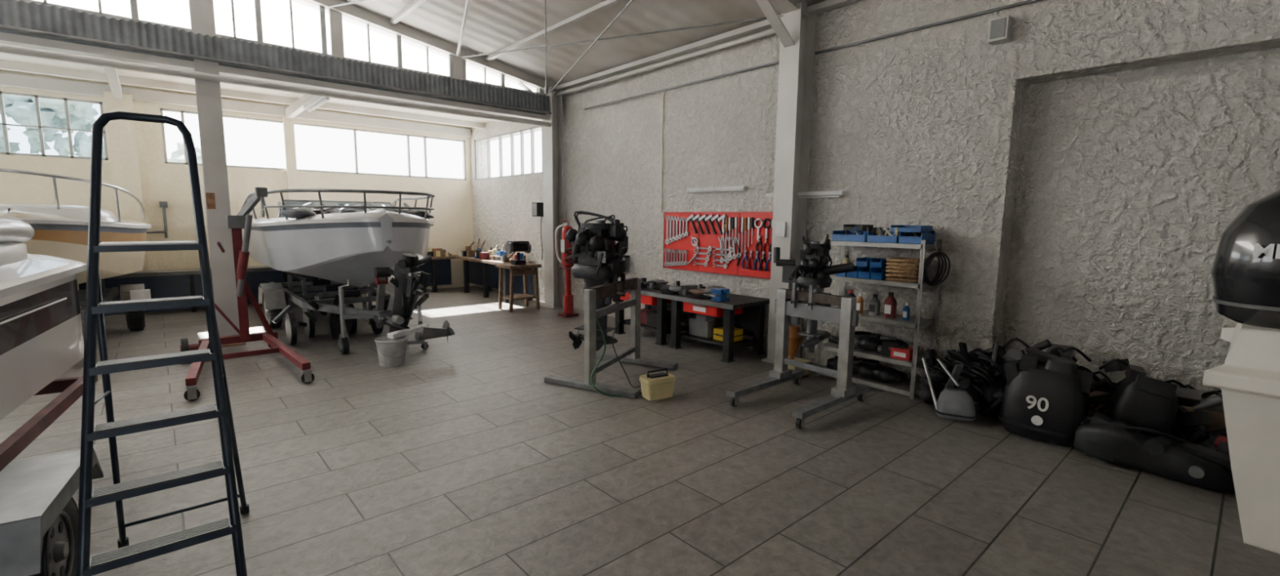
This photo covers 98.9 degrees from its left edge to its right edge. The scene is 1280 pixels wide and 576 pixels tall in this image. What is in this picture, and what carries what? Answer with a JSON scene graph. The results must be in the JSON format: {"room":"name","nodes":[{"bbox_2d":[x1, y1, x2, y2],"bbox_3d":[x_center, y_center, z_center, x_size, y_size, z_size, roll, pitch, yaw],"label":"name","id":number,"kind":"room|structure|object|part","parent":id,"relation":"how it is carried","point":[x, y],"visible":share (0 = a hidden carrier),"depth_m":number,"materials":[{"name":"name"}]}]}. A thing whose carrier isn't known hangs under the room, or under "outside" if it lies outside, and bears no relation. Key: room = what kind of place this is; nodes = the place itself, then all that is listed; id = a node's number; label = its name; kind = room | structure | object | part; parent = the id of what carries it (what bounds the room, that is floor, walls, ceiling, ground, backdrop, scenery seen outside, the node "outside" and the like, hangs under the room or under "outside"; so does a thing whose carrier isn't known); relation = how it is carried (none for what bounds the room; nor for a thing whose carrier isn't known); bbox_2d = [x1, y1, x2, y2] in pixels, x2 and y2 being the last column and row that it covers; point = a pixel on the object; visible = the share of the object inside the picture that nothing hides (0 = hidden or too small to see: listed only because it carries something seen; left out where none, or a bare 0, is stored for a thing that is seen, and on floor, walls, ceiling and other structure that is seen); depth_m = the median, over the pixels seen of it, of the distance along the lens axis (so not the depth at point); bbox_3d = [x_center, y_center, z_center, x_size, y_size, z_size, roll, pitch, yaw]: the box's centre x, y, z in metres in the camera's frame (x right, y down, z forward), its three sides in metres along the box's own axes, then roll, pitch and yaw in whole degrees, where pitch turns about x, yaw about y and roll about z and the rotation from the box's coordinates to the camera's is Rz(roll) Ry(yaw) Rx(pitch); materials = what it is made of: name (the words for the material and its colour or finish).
{"room":"boat repair workshop","nodes":[
{"label":"boat repair workshop","id":0,"kind":"room"},
{"bbox_2d":[0,70,474,306],"bbox_3d":[-8.205,-1.529,8.825,11.530,3.850,0.320,-6,10,-41],"label":"wall","id":1,"kind":"structure","parent":0,"point":[135,164],"depth_m":9.18,"materials":[{"name":"beige paint"}]},
{"bbox_2d":[0,91,108,159],"bbox_3d":[-9.775,-2.306,7.348,3.750,0.890,0.060,-6,10,-41],"label":"window","id":2,"kind":"structure","parent":1,"relation":"in","point":[36,97],"depth_m":8.13,"materials":[{"name":"paint"}]},
{"bbox_2d":[146,200,168,237],"bbox_3d":[-7.950,-1.112,8.938,0.116,0.600,0.423,6,9,38],"label":"pipe fitting","id":3,"kind":"object","parent":1,"relation":"attached to","point":[162,204],"visible":0.8,"depth_m":9.04,"materials":[{"name":"grey paint"}]},
{"bbox_2d":[160,107,466,180],"bbox_3d":[-5.918,-2.693,10.731,5.200,0.890,0.060,-6,10,-41],"label":"window","id":4,"kind":"structure","parent":1,"relation":"in","point":[182,112],"depth_m":10.87,"materials":[{"name":"paint"}]},
{"bbox_2d":[0,52,507,137],"bbox_3d":[-6.963,-2.877,7.232,11.500,0.250,3.660,-6,10,-41],"label":"ceiling","id":5,"kind":"structure","parent":0,"point":[295,109],"depth_m":8.95,"materials":[{"name":"white paint"}]},
{"bbox_2d":[303,95,333,111],"bbox_3d":[-4.867,-2.801,8.273,0.140,0.118,1.300,-6,10,-41],"label":"light fixture","id":6,"kind":"object","parent":5,"relation":"attached to","point":[316,101],"visible":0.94,"depth_m":8.23,"materials":[{"name":"white plastic"}]},
{"bbox_2d":[0,43,509,127],"bbox_3d":[-6.985,-3.063,7.388,12.100,0.080,3.960,-6,10,-41],"label":"extension","id":7,"kind":"object","parent":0,"point":[3,57],"depth_m":8.62,"materials":[{"name":"white metal"}]},
{"bbox_2d":[328,0,783,94],"bbox_3d":[-1.201,-2.862,6.436,3.329,1.281,4.744,-6,10,-41],"label":"rods","id":8,"kind":"object","parent":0,"point":[546,88],"depth_m":6.74,"materials":[{"name":"white metal"}]},
{"bbox_2d":[339,0,827,85],"bbox_3d":[-1.132,-2.863,0.811,12.200,1.107,13.680,-6,10,-41],"label":"ceiling","id":9,"kind":"structure","parent":0,"point":[491,25],"depth_m":7.14,"materials":[{"name":"paint"}]},
{"bbox_2d":[619,254,629,272],"bbox_3d":[-0.414,-0.396,8.731,0.142,0.409,0.635,-6,10,-41],"label":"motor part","id":10,"kind":"object","parent":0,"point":[624,256],"visible":0.09,"depth_m":8.50,"materials":[{"name":"black metal"}]},
{"bbox_2d":[389,0,864,97],"bbox_3d":[-0.285,-2.832,1.636,8.810,1.062,13.380,-6,10,-41],"label":"roof beam","id":11,"kind":"structure","parent":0,"point":[829,5],"depth_m":7.08,"materials":[{"name":"white metal"}]},
{"bbox_2d":[0,285,1279,575],"bbox_3d":[-2.358,1.311,2.991,12.200,0.200,17.300,-6,10,-41],"label":"floor","id":12,"kind":"structure","parent":0,"point":[459,457],"depth_m":3.47,"materials":[{"name":"tile"}]},
{"bbox_2d":[0,374,103,575],"bbox_3d":[-2.850,1.179,1.048,2.545,0.553,5.921,-6,10,-41],"label":"trailer","id":13,"kind":"object","parent":12,"relation":"on","point":[39,510],"visible":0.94,"depth_m":2.18,"materials":[{"name":"paint"}]},
{"bbox_2d":[0,218,87,419],"bbox_3d":[-3.376,0.343,1.376,1.950,1.045,5.000,-4,9,-33],"label":"speedboat","id":14,"kind":"object","parent":13,"relation":"on","point":[42,336],"visible":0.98,"depth_m":3.12,"materials":[{"name":"white plastic"}]},
{"bbox_2d":[78,278,151,330],"bbox_3d":[-6.963,0.288,6.423,1.840,0.886,3.900,-6,10,-41],"label":"trailer","id":15,"kind":"object","parent":12,"relation":"on","point":[135,321],"visible":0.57,"depth_m":7.38,"materials":[{"name":"grey paint"}]},
{"bbox_2d":[0,168,151,284],"bbox_3d":[-7.389,-0.683,6.753,2.050,1.388,3.750,-6,10,-41],"label":"cabin boat","id":16,"kind":"object","parent":15,"relation":"on","point":[61,231],"visible":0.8,"depth_m":5.89,"materials":[{"name":"beige plastic"}]},
{"bbox_2d":[75,111,249,575],"bbox_3d":[-1.994,0.294,2.268,0.518,2.017,1.130,-5,9,-37],"label":"step ladder","id":17,"kind":"object","parent":12,"relation":"on","point":[126,553],"visible":1,"depth_m":2.13,"materials":[{"name":"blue metal"}]},
{"bbox_2d":[188,0,245,346],"bbox_3d":[-5.087,-1.560,6.537,0.300,4.550,0.300,-6,10,-41],"label":"steel column","id":18,"kind":"structure","parent":12,"relation":"on","point":[208,94],"depth_m":6.48,"materials":[{"name":"white metal"}]},
{"bbox_2d":[78,265,358,320],"bbox_3d":[-7.024,-0.008,9.531,3.800,0.680,0.460,-6,10,-41],"label":"cabinets","id":19,"kind":"object","parent":12,"relation":"on","point":[162,283],"visible":0.2,"depth_m":8.89,"materials":[{"name":"grey paint"}]},
{"bbox_2d":[180,186,314,400],"bbox_3d":[-4.135,-0.087,5.573,0.970,1.890,1.970,-6,10,-41],"label":"engine hoist","id":20,"kind":"object","parent":12,"relation":"on","point":[242,220],"visible":0.94,"depth_m":5.98,"materials":[{"name":"red paint"}]},
{"bbox_2d":[258,266,428,354],"bbox_3d":[-4.179,0.077,7.803,2.001,1.016,4.756,-6,10,-41],"label":"trailer","id":21,"kind":"object","parent":12,"relation":"on","point":[272,295],"visible":0.93,"depth_m":7.39,"materials":[{"name":"black metal"}]},
{"bbox_2d":[241,188,435,287],"bbox_3d":[-4.479,-0.736,8.159,2.190,1.282,4.700,-6,10,-41],"label":"motorboat","id":22,"kind":"object","parent":21,"relation":"on","point":[345,242],"visible":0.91,"depth_m":6.60,"materials":[{"name":"grey paint"}]},
{"bbox_2d":[374,335,408,366],"bbox_3d":[-2.707,0.688,5.980,0.328,0.280,0.338,-6,10,-41],"label":"plastic bucket","id":23,"kind":"object","parent":12,"relation":"on","point":[391,352],"visible":0.91,"depth_m":5.87,"materials":[{"name":"grey paint"}]},
{"bbox_2d":[386,267,454,349],"bbox_3d":[-2.592,0.276,6.291,0.677,1.021,0.777,-6,10,-41],"label":"trolley","id":24,"kind":"object","parent":12,"relation":"on","point":[423,331],"visible":0.58,"depth_m":6.17,"materials":[{"name":"black metal"}]},
{"bbox_2d":[373,253,432,332],"bbox_3d":[-2.690,0.075,6.186,0.693,0.938,0.266,2,7,10],"label":"outboard motor","id":25,"kind":"object","parent":24,"relation":"on","point":[406,270],"visible":0.84,"depth_m":6.12,"materials":[{"name":"black metal"}]},
{"bbox_2d":[302,0,564,308],"bbox_3d":[-5.718,-1.617,5.940,11.501,4.800,0.380,-6,10,-41],"label":"steel roof frame","id":26,"kind":"object","parent":12,"relation":"on","point":[553,147],"visible":0.83,"depth_m":9.48,"materials":[{"name":"white metal"}]},
{"bbox_2d":[0,31,551,127],"bbox_3d":[-5.762,-2.424,5.724,11.250,0.195,0.220,-6,10,-41],"label":"beam","id":27,"kind":"structure","parent":26,"relation":"attached to","point":[6,38],"depth_m":6.55,"materials":[{"name":"metal"}]},
{"bbox_2d":[0,0,551,115],"bbox_3d":[-5.778,-2.688,5.674,11.200,0.332,0.240,-6,10,-41],"label":"trim","id":28,"kind":"structure","parent":26,"relation":"attached to","point":[23,18],"depth_m":6.49,"materials":[{"name":"grey paint"}]},
{"bbox_2d":[14,0,546,95],"bbox_3d":[-5.815,-3.404,5.635,11.200,1.141,0.065,-6,10,-41],"label":"window","id":29,"kind":"structure","parent":26,"relation":"attached to","point":[301,25],"depth_m":7.01,"materials":[{"name":"glass"}]},
{"bbox_3d":[-5.718,-1.617,5.940,11.501,4.800,0.380,-6,10,-41],"label":"roof frame","id":30,"kind":"part","parent":26,"relation":"part of","materials":[{"name":"paint"}]},
{"bbox_2d":[417,254,533,302],"bbox_3d":[-3.666,-0.199,11.042,1.850,0.750,2.700,-6,10,-41],"label":"workbench","id":31,"kind":"object","parent":12,"relation":"on","point":[485,273],"visible":0.55,"depth_m":11.63,"materials":[{"name":"brown wood"}]},
{"bbox_2d":[426,238,525,262],"bbox_3d":[-3.678,-0.768,10.985,1.826,0.389,2.548,-6,10,-41],"label":"clutter","id":32,"kind":"object","parent":31,"relation":"on","point":[495,254],"visible":0.56,"depth_m":11.32,"materials":[{"name":"metal"}]},
{"bbox_2d":[495,262,542,311],"bbox_3d":[-2.127,-0.021,9.610,0.610,0.791,0.540,-6,10,-41],"label":"table","id":33,"kind":"object","parent":12,"relation":"on","point":[524,271],"visible":1,"depth_m":9.53,"materials":[{"name":"brown wood"}]},
{"bbox_2d":[505,240,531,265],"bbox_3d":[-2.106,-0.608,9.482,0.400,0.405,0.200,-6,10,-41],"label":"grinder","id":34,"kind":"object","parent":33,"relation":"on","point":[511,246],"visible":1,"depth_m":9.42,"materials":[{"name":"black metal"}]},
{"bbox_2d":[558,266,578,317],"bbox_3d":[-1.177,0.062,8.986,0.240,0.800,0.240,-6,10,-41],"label":"pedestal","id":35,"kind":"object","parent":12,"relation":"on","point":[568,307],"visible":0.98,"depth_m":8.94,"materials":[{"name":"red paint"}]},
{"bbox_2d":[555,219,573,266],"bbox_3d":[-1.243,-0.718,8.893,0.346,0.765,0.219,2,7,12],"label":"fire extinguisher","id":36,"kind":"object","parent":35,"relation":"on","point":[565,244],"visible":0.77,"depth_m":8.83,"materials":[{"name":"red paint"}]},
{"bbox_2d":[544,277,678,398],"bbox_3d":[-0.211,0.430,5.514,1.143,0.960,1.316,4,8,23],"label":"stand","id":37,"kind":"object","parent":12,"relation":"on","point":[592,294],"visible":0.94,"depth_m":5.27,"materials":[{"name":"metal"}]},
{"bbox_2d":[564,210,631,350],"bbox_3d":[-0.413,-0.054,5.667,0.673,1.471,0.671,-6,10,-41],"label":"outboard motor","id":38,"kind":"object","parent":37,"relation":"attached to","point":[594,248],"visible":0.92,"depth_m":5.49,"materials":[{"name":"black metal"}]},
{"bbox_2d":[639,368,675,399],"bbox_3d":[0.158,0.862,4.968,0.300,0.248,0.200,-4,8,-30],"label":"box","id":39,"kind":"object","parent":12,"relation":"on","point":[656,385],"visible":1,"depth_m":4.90,"materials":[{"name":"yellow plastic"}]},
{"bbox_2d":[614,284,769,362],"bbox_3d":[0.581,0.383,7.117,0.750,0.668,2.170,-6,10,-41],"label":"workbench","id":40,"kind":"object","parent":12,"relation":"on","point":[746,313],"visible":0.73,"depth_m":6.64,"materials":[{"name":"black metal"}]},
{"bbox_2d":[640,307,723,337],"bbox_3d":[0.457,0.392,7.243,0.350,0.284,1.420,-6,10,-41],"label":"storage boxes","id":41,"kind":"object","parent":40,"relation":"on","point":[700,325],"visible":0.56,"depth_m":6.80,"materials":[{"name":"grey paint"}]},
{"bbox_2d":[640,277,725,297],"bbox_3d":[0.485,-0.018,7.209,0.666,0.098,1.511,-6,10,-41],"label":"clutter","id":42,"kind":"object","parent":40,"relation":"on","point":[682,289],"visible":0.82,"depth_m":7.00,"materials":[{"name":"black metal"}]},
{"bbox_2d":[703,287,729,302],"bbox_3d":[0.885,0.083,6.317,0.300,0.140,0.160,-6,10,-41],"label":"bench vise","id":43,"kind":"object","parent":40,"relation":"on","point":[719,294],"visible":1,"depth_m":6.31,"materials":[{"name":"blue metal"}]},
{"bbox_2d":[712,325,744,341],"bbox_3d":[1.046,0.556,6.592,0.307,0.134,0.280,-6,10,-41],"label":"case","id":44,"kind":"object","parent":40,"relation":"on","point":[717,333],"visible":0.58,"depth_m":6.55,"materials":[{"name":"plastic"}]},
{"bbox_2d":[755,0,816,363],"bbox_3d":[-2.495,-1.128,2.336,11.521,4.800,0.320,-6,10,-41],"label":"pillar","id":45,"kind":"structure","parent":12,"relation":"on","point":[795,30],"depth_m":5.93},
{"bbox_2d":[772,355,811,380],"bbox_3d":[1.570,0.828,5.682,0.280,0.165,0.280,-6,10,-41],"label":"plastic crate","id":46,"kind":"object","parent":12,"relation":"on","point":[790,366],"visible":0.3,"depth_m":5.64,"materials":[{"name":"plastic"}]},
{"bbox_2d":[788,324,802,359],"bbox_3d":[1.572,0.570,5.649,0.199,0.355,0.199,-6,10,-41],"label":"funnel","id":47,"kind":"object","parent":46,"relation":"on","point":[795,339],"visible":0.72,"depth_m":5.58,"materials":[{"name":"orange plastic"}]},
{"bbox_2d":[726,288,869,428],"bbox_3d":[1.402,0.537,4.760,1.080,0.970,0.812,-6,10,-41],"label":"stand","id":48,"kind":"object","parent":12,"relation":"on","point":[847,316],"visible":1,"depth_m":4.73,"materials":[{"name":"metal"}]},
{"bbox_2d":[773,234,853,352],"bbox_3d":[1.573,0.074,4.934,0.640,1.115,0.724,1,7,2],"label":"outboard motor","id":49,"kind":"object","parent":48,"relation":"attached to","point":[813,272],"visible":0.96,"depth_m":4.93,"materials":[{"name":"black metal"}]},
{"bbox_2d":[815,236,950,399],"bbox_3d":[2.357,0.236,5.351,0.415,1.440,1.090,-6,10,-41],"label":"metal shelving","id":50,"kind":"object","parent":12,"relation":"on","point":[905,386],"depth_m":5.18,"materials":[{"name":"grey metal"}]},
{"bbox_2d":[842,254,850,263],"bbox_3d":[2.149,-0.246,5.702,0.082,0.200,0.080,-6,10,-41],"label":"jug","id":51,"kind":"object","parent":50,"relation":"on","point":[846,260],"visible":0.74,"depth_m":5.68,"materials":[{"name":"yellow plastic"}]},
{"bbox_2d":[845,288,856,297],"bbox_3d":[2.133,0.126,5.550,0.112,0.220,0.110,-6,10,-41],"label":"oil bottle","id":52,"kind":"object","parent":50,"relation":"on","point":[851,293],"visible":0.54,"depth_m":5.52,"materials":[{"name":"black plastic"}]},
{"bbox_2d":[856,293,863,313],"bbox_3d":[2.183,0.151,5.436,0.068,0.200,0.066,-6,10,-41],"label":"spray can","id":53,"kind":"object","parent":50,"relation":"on","point":[860,301],"visible":0.91,"depth_m":5.41,"materials":[{"name":"orange plastic"}]},
{"bbox_3d":[2.305,0.680,5.450,0.356,0.411,0.852,-6,10,-41],"label":"parts on the shelf","id":54,"kind":"part","parent":50,"relation":"part of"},
{"bbox_2d":[868,293,880,315],"bbox_3d":[2.290,0.163,5.345,0.102,0.200,0.100,-6,10,-41],"label":"oil bottle","id":55,"kind":"object","parent":50,"relation":"on","point":[874,303],"visible":1,"depth_m":5.31,"materials":[{"name":"grey paint"}]},
{"bbox_2d":[831,224,935,279],"bbox_3d":[2.330,-0.349,5.283,0.348,0.513,0.882,-6,10,-41],"label":"storage bins","id":56,"kind":"object","parent":50,"relation":"on","point":[869,268],"visible":0.91,"depth_m":5.23,"materials":[{"name":"plastic"}]},
{"bbox_2d":[883,292,897,318],"bbox_3d":[2.381,0.161,5.211,0.112,0.240,0.110,-6,10,-41],"label":"oil bottle","id":57,"kind":"object","parent":50,"relation":"on","point":[890,303],"visible":1,"depth_m":5.17,"materials":[{"name":"red paint"}]},
{"bbox_2d":[902,302,910,319],"bbox_3d":[2.472,0.218,5.084,0.062,0.160,0.060,-6,10,-41],"label":"spray can","id":58,"kind":"object","parent":50,"relation":"in","point":[906,310],"visible":1,"depth_m":5.07,"materials":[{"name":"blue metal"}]},
{"bbox_2d":[884,257,928,282],"bbox_3d":[2.488,-0.170,5.099,0.280,0.207,0.280,-6,10,-41],"label":"wicker basket","id":59,"kind":"object","parent":50,"relation":"on","point":[906,269],"visible":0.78,"depth_m":5.01,"materials":[{"name":"brown wicker"}]},
{"bbox_3d":[2.656,-0.214,4.924,0.335,0.397,0.087,-4,8,-30],"label":"hanging cable coil","id":60,"kind":"part","parent":50,"relation":"part of","materials":[{"name":"black rubber"}]},
{"bbox_2d":[934,386,976,421],"bbox_3d":[2.580,0.948,4.475,0.290,0.234,0.270,4,8,27],"label":"engine cowling","id":61,"kind":"object","parent":12,"relation":"on","point":[955,403],"visible":0.96,"depth_m":4.39,"materials":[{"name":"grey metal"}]},
{"bbox_2d":[998,346,1093,445],"bbox_3d":[3.041,0.792,4.115,0.527,0.641,0.473,7,9,40],"label":"engine cowling","id":62,"kind":"object","parent":12,"relation":"on","point":[1046,395],"visible":0.96,"depth_m":3.96,"materials":[{"name":"black plastic"}]},
{"bbox_2d":[914,337,1226,444],"bbox_3d":[3.175,0.811,4.234,0.784,0.784,1.943,-6,10,-41],"label":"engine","id":63,"kind":"object","parent":12,"relation":"on","point":[980,372],"visible":0.61,"depth_m":4.37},
{"bbox_2d":[1106,363,1178,436],"bbox_3d":[3.536,0.846,3.891,0.386,0.572,0.342,6,9,37],"label":"engine cowling","id":64,"kind":"object","parent":12,"relation":"on","point":[1140,400],"visible":0.56,"depth_m":3.75,"materials":[{"name":"black plastic"}]},
{"bbox_2d":[1074,412,1235,493],"bbox_3d":[3.384,1.054,3.486,0.309,0.295,0.953,-6,10,-41],"label":"engine cowling","id":65,"kind":"object","parent":12,"relation":"on","point":[1118,442],"visible":0.96,"depth_m":3.48,"materials":[{"name":"black plastic"}]},
{"bbox_3d":[3.656,1.337,1.687,1.100,0.200,1.500,-6,10,-41],"label":"stand","id":66,"kind":"object","parent":12,"relation":"on","visible":0},
{"bbox_2d":[1202,322,1279,553],"bbox_3d":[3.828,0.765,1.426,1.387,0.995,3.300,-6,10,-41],"label":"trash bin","id":67,"kind":"object","parent":66,"relation":"on","point":[1248,380],"visible":0.93,"depth_m":2.15,"materials":[{"name":"white plastic"}]},
{"bbox_2d":[1210,188,1279,328],"bbox_3d":[2.678,-0.132,2.165,0.567,0.575,0.570,-6,10,-41],"label":"engine cowling","id":68,"kind":"object","parent":67,"relation":"on","point":[1245,272],"visible":1,"depth_m":2.15,"materials":[{"name":"black paint"}]},
{"bbox_2d":[470,0,1279,398],"bbox_3d":[1.901,-1.197,6.442,0.500,4.000,17.300,-6,10,-41],"label":"wall","id":69,"kind":"structure","parent":0,"point":[1080,176],"depth_m":4.84,"materials":[{"name":"paint"}]},
{"bbox_2d":[475,125,542,180],"bbox_3d":[-2.636,-2.720,11.213,0.060,0.890,3.200,-6,10,-41],"label":"window","id":70,"kind":"structure","parent":69,"relation":"in","point":[531,129],"depth_m":11.16,"materials":[{"name":"paint"}]},
{"bbox_2d":[532,202,543,259],"bbox_3d":[-1.911,-1.063,10.334,0.178,1.080,0.200,-6,10,-41],"label":"electrical box","id":71,"kind":"object","parent":69,"relation":"attached to","point":[537,207],"visible":0.96,"depth_m":10.21,"materials":[{"name":"black plastic"}]},
{"bbox_2d":[687,186,746,192],"bbox_3d":[0.976,-1.266,7.056,0.070,0.057,0.950,-6,10,-41],"label":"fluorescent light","id":72,"kind":"object","parent":69,"relation":"attached to","point":[727,188],"visible":1,"depth_m":7.00,"materials":[{"name":"white plastic"}]},
{"bbox_2d":[662,211,773,279],"bbox_3d":[1.009,-0.583,7.091,0.068,0.800,2.024,-6,10,-41],"label":"pegboard","id":73,"kind":"object","parent":69,"relation":"attached to","point":[739,243],"visible":0.98,"depth_m":7.04,"materials":[{"name":"red paint"}]},
{"bbox_2d":[766,191,846,199],"bbox_3d":[1.827,-1.030,6.096,0.090,0.067,0.950,-6,10,-41],"label":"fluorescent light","id":74,"kind":"object","parent":69,"relation":"attached to","point":[828,193],"visible":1,"depth_m":5.92,"materials":[{"name":"white plastic"}]},
{"bbox_2d":[584,0,1042,211],"bbox_3d":[2.923,-1.532,4.817,0.034,1.694,11.600,-6,10,-41],"label":"conduit","id":75,"kind":"object","parent":69,"relation":"attached to","point":[1028,2],"visible":1,"depth_m":5.71,"materials":[{"name":"grey metal"}]},
{"bbox_2d":[987,14,1013,45],"bbox_3d":[3.015,-2.155,4.586,0.125,0.190,0.140,-6,10,-41],"label":"wall speaker","id":76,"kind":"object","parent":69,"relation":"attached to","point":[1000,28],"visible":1,"depth_m":4.55,"materials":[{"name":"paint"}]},
{"bbox_2d":[1087,390,1226,444],"bbox_3d":[5.409,1.202,2.624,0.220,0.270,6.500,-6,10,-41],"label":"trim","id":77,"kind":"structure","parent":69,"relation":"attached to","point":[1217,418],"depth_m":3.94,"materials":[{"name":"black plastic"}]},
{"bbox_2d":[1091,370,1223,412],"bbox_3d":[3.983,0.780,4.169,0.159,0.150,1.343,-6,10,-42],"label":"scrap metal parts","id":78,"kind":"object","parent":77,"relation":"on","point":[1111,388],"visible":0.09,"depth_m":4.07,"materials":[{"name":"black metal"}]},
{"bbox_2d":[1199,432,1229,454],"bbox_3d":[3.865,1.081,3.462,0.493,0.321,0.485,-6,10,-41],"label":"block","id":79,"kind":"object","parent":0,"point":[1217,442],"depth_m":3.51,"materials":[{"name":"plastic"}]},
{"label":"outside","id":80,"kind":"structure","parent":0,"visible":0},
{"bbox_3d":[-24.034,-1.899,27.195,80.000,0.250,47.400,-6,10,-41],"label":"ground","id":81,"kind":"structure","parent":80,"visible":0},
{"bbox_2d":[0,94,201,163],"bbox_3d":[-15.783,-2.801,14.444,8.482,4.915,3.832,-6,10,-41],"label":"foliage","id":82,"kind":"object","parent":81,"relation":"on","point":[22,109],"visible":0.35,"depth_m":14.13,"materials":[{"name":"green plant"}]}
]}

